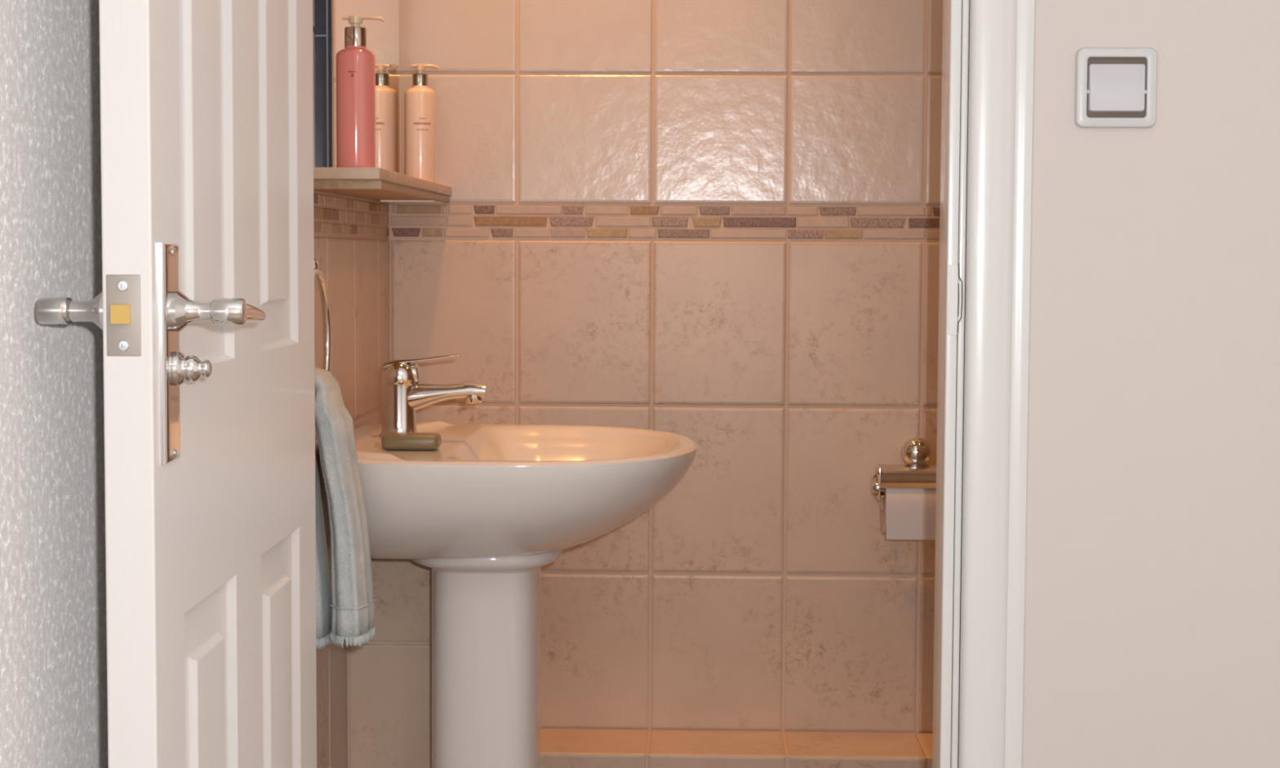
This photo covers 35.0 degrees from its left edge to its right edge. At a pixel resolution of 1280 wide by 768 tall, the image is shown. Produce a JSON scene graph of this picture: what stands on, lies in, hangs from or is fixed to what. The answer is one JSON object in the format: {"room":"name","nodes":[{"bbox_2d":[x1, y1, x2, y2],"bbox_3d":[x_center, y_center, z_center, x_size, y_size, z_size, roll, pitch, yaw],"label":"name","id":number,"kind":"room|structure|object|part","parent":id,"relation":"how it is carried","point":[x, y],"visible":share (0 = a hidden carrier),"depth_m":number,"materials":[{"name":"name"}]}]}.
{"room":"hallway","nodes":[
{"label":"hallway","id":0,"kind":"room"},
{"bbox_2d":[0,0,390,767],"bbox_3d":[-0.484,-0.179,0.890,0.097,2.360,4.370,0,4,2],"label":"wall","id":1,"kind":"structure","parent":0,"point":[54,692],"depth_m":1.60,"materials":[{"name":"paint"}]},
{"bbox_2d":[35,0,316,767],"bbox_3d":[-0.360,-0.060,1.776,0.151,1.980,0.689,0,4,1],"label":"door","id":2,"kind":"structure","parent":1,"relation":"in","point":[204,310],"depth_m":1.61,"materials":[{"name":"white paint"}]},
{"bbox_3d":[-0.416,-0.056,1.537,0.045,0.022,0.129,0,4,1],"label":"lever","id":3,"kind":"part","parent":2,"relation":"part of","materials":[{"name":"silver metal"}]},
{"bbox_3d":[-0.389,-0.023,1.485,0.016,0.160,0.044,0,4,1],"label":"handle plate","id":4,"kind":"part","parent":2,"relation":"part of","materials":[{"name":"silver metal"}]},
{"bbox_3d":[-0.366,-0.049,1.443,0.024,0.058,0.005,0,4,1],"label":"latch plate","id":5,"kind":"part","parent":2,"relation":"part of","materials":[{"name":"grey metal"}]},
{"bbox_3d":[-0.338,-0.023,1.485,0.016,0.160,0.044,0,4,1],"label":"handle plate","id":6,"kind":"part","parent":2,"relation":"part of","materials":[{"name":"silver metal"}]},
{"bbox_3d":[-0.310,-0.056,1.536,0.045,0.022,0.129,0,4,1],"label":"lever","id":7,"kind":"part","parent":2,"relation":"part of","materials":[{"name":"silver metal"}]},
{"bbox_2d":[314,258,330,371],"bbox_3d":[-0.376,-0.056,2.258,0.039,0.189,0.152,0,4,2],"label":"towel ring","id":8,"kind":"object","parent":1,"relation":"attached to","point":[317,273],"visible":0.28,"depth_m":2.32,"materials":[{"name":"silver metal"}]},
{"bbox_2d":[314,367,375,649],"bbox_3d":[-0.347,0.137,2.265,0.097,0.309,0.086,1,4,5],"label":"hand towel","id":9,"kind":"object","parent":8,"relation":"hanging from","point":[351,617],"visible":0.75,"depth_m":2.24,"materials":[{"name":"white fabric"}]},
{"bbox_2d":[314,0,399,173],"bbox_3d":[-0.367,-0.699,2.668,0.024,0.848,0.526,0,4,2],"label":"wall mirror","id":10,"kind":"object","parent":1,"relation":"attached to","point":[382,37],"visible":0.44,"depth_m":2.64,"materials":[{"name":"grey mirror"}]},
{"bbox_2d":[313,167,451,204],"bbox_3d":[-0.336,-0.258,2.681,0.092,0.026,0.678,0,4,2],"label":"wall shelf","id":11,"kind":"object","parent":1,"relation":"attached to","point":[376,184],"visible":0.89,"depth_m":2.45,"materials":[{"name":"wood"}]},
{"bbox_2d":[336,15,385,167],"bbox_3d":[-0.335,-0.346,2.412,0.052,0.182,0.046,3,5,40],"label":"soap dispenser","id":12,"kind":"object","parent":11,"relation":"on","point":[355,64],"visible":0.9,"depth_m":2.40,"materials":[{"name":"pink plastic"}]},
{"bbox_2d":[336,45,375,167],"bbox_3d":[-0.338,-0.328,2.415,0.046,0.147,0.046,0,4,2],"label":"bottle","id":13,"kind":"object","parent":12,"relation":"attached to","point":[355,64],"depth_m":2.40,"materials":[{"name":"pink plastic"}]},
{"bbox_2d":[404,63,439,182],"bbox_3d":[-0.320,-0.378,2.963,0.045,0.176,0.045,3,4,31],"label":"dispenser","id":14,"kind":"object","parent":11,"relation":"on","point":[420,100],"visible":0.85,"depth_m":2.95,"materials":[{"name":"beige"}]},
{"bbox_2d":[347,558,431,767],"bbox_3d":[-0.281,0.497,2.876,0.201,0.760,0.382,0,4,2],"label":"wall","id":15,"kind":"structure","parent":1,"relation":"attached to","point":[389,676],"depth_m":2.68,"materials":[{"name":"beige tile"}]},
{"bbox_2d":[388,0,942,733],"bbox_3d":[0.536,-0.311,3.033,1.913,2.360,0.083,0,4,2],"label":"wall","id":16,"kind":"structure","parent":0,"point":[713,224],"depth_m":3.02,"materials":[{"name":"beige tile"}]},
{"bbox_2d":[541,728,933,767],"bbox_3d":[0.627,0.702,2.977,1.610,0.346,0.152,0,4,2],"label":"floor","id":17,"kind":"structure","parent":16,"relation":"attached to","point":[560,748],"depth_m":2.94,"materials":[{"name":"beige tile"}]},
{"bbox_2d":[870,437,936,502],"bbox_3d":[0.397,0.121,2.962,0.124,0.088,0.122,0,4,2],"label":"toilet roll holder","id":18,"kind":"object","parent":16,"relation":"attached to","point":[916,452],"visible":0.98,"depth_m":2.92,"materials":[{"name":"silver metal"}]},
{"bbox_3d":[0.341,0.140,2.918,0.015,0.035,0.018,0,4,2],"label":"knob","id":19,"kind":"part","parent":18,"relation":"part of","materials":[{"name":"silver metal"}]},
{"bbox_3d":[0.399,0.142,2.981,0.121,0.043,0.070,0,4,2],"label":"arm","id":20,"kind":"part","parent":18,"relation":"part of","materials":[{"name":"silver metal"}]},
{"bbox_2d":[880,488,936,540],"bbox_3d":[0.403,0.169,2.952,0.100,0.102,0.101,0,4,2],"label":"toilet roll","id":21,"kind":"object","parent":18,"relation":"on","point":[904,513],"visible":0.46,"depth_m":2.90,"materials":[{"name":"beige paper"}]},
{"bbox_2d":[957,0,1279,767],"bbox_3d":[0.644,-0.251,2.103,2.160,2.360,0.067,0,4,2],"label":"wall","id":22,"kind":"structure","parent":0,"point":[1152,635],"depth_m":2.09,"materials":[{"name":"beige paint"}]},
{"bbox_2d":[932,0,968,767],"bbox_3d":[-0.028,-0.086,2.134,0.727,2.019,0.070,0,4,2],"label":"trim","id":23,"kind":"structure","parent":22,"relation":"attached to","point":[955,43],"depth_m":2.10,"materials":[{"name":"white wood"}]},
{"bbox_2d":[947,263,962,334],"bbox_3d":[0.324,-0.087,2.089,0.014,0.073,0.005,0,4,2],"label":"strike plate","id":24,"kind":"object","parent":22,"relation":"attached to","point":[955,286],"visible":1,"depth_m":2.09,"materials":[{"name":"white metal"}]},
{"bbox_2d":[958,0,1035,767],"bbox_3d":[-0.014,-0.116,2.090,0.831,2.086,0.017,0,4,2],"label":"trim","id":25,"kind":"structure","parent":22,"relation":"attached to","point":[1002,33],"depth_m":2.08,"materials":[{"name":"white wood"}]},
{"bbox_2d":[1074,47,1157,128],"bbox_3d":[0.484,-0.301,2.066,0.082,0.081,0.012,0,4,2],"label":"light switch","id":26,"kind":"object","parent":22,"relation":"attached to","point":[1116,87],"visible":1,"depth_m":2.06,"materials":[{"name":"white plastic"}]},
{"bbox_3d":[0.673,0.925,2.674,2.300,0.060,0.983,0,4,2],"label":"floor","id":27,"kind":"structure","parent":0,"visible":0},
{"bbox_2d":[319,421,697,767],"bbox_3d":[-0.159,0.478,2.571,0.458,0.836,0.524,0,4,2],"label":"washbasin","id":28,"kind":"object","parent":27,"relation":"on","point":[490,507],"visible":0.88,"depth_m":2.47,"materials":[{"name":"white ceramic"}]},
{"bbox_2d":[381,432,441,450],"bbox_3d":[-0.274,0.069,2.434,0.068,0.018,0.042,0,4,2],"label":"soap bar","id":29,"kind":"object","parent":28,"relation":"on","point":[390,441],"visible":1,"depth_m":2.41,"materials":[{"name":"brown"}]},
{"bbox_2d":[378,353,487,438],"bbox_3d":[-0.260,0.016,2.545,0.136,0.108,0.051,0,4,2],"label":"tap","id":30,"kind":"object","parent":28,"relation":"on","point":[402,394],"visible":0.98,"depth_m":2.53,"materials":[{"name":"silver metal"}]},
{"bbox_3d":[-0.273,-0.027,2.543,0.099,0.022,0.026,0,4,2],"label":"lever","id":31,"kind":"part","parent":30,"relation":"part of","materials":[{"name":"silver metal"}]},
{"bbox_3d":[-0.246,0.018,2.545,0.109,0.038,0.033,0,4,2],"label":"spout","id":32,"kind":"part","parent":30,"relation":"part of","materials":[{"name":"silver metal"}]},
{"bbox_3d":[-0.158,0.133,2.550,0.458,0.145,0.524,0,4,2],"label":"bowl","id":33,"kind":"part","parent":28,"relation":"part of","materials":[{"name":"white ceramic"}]}
]}

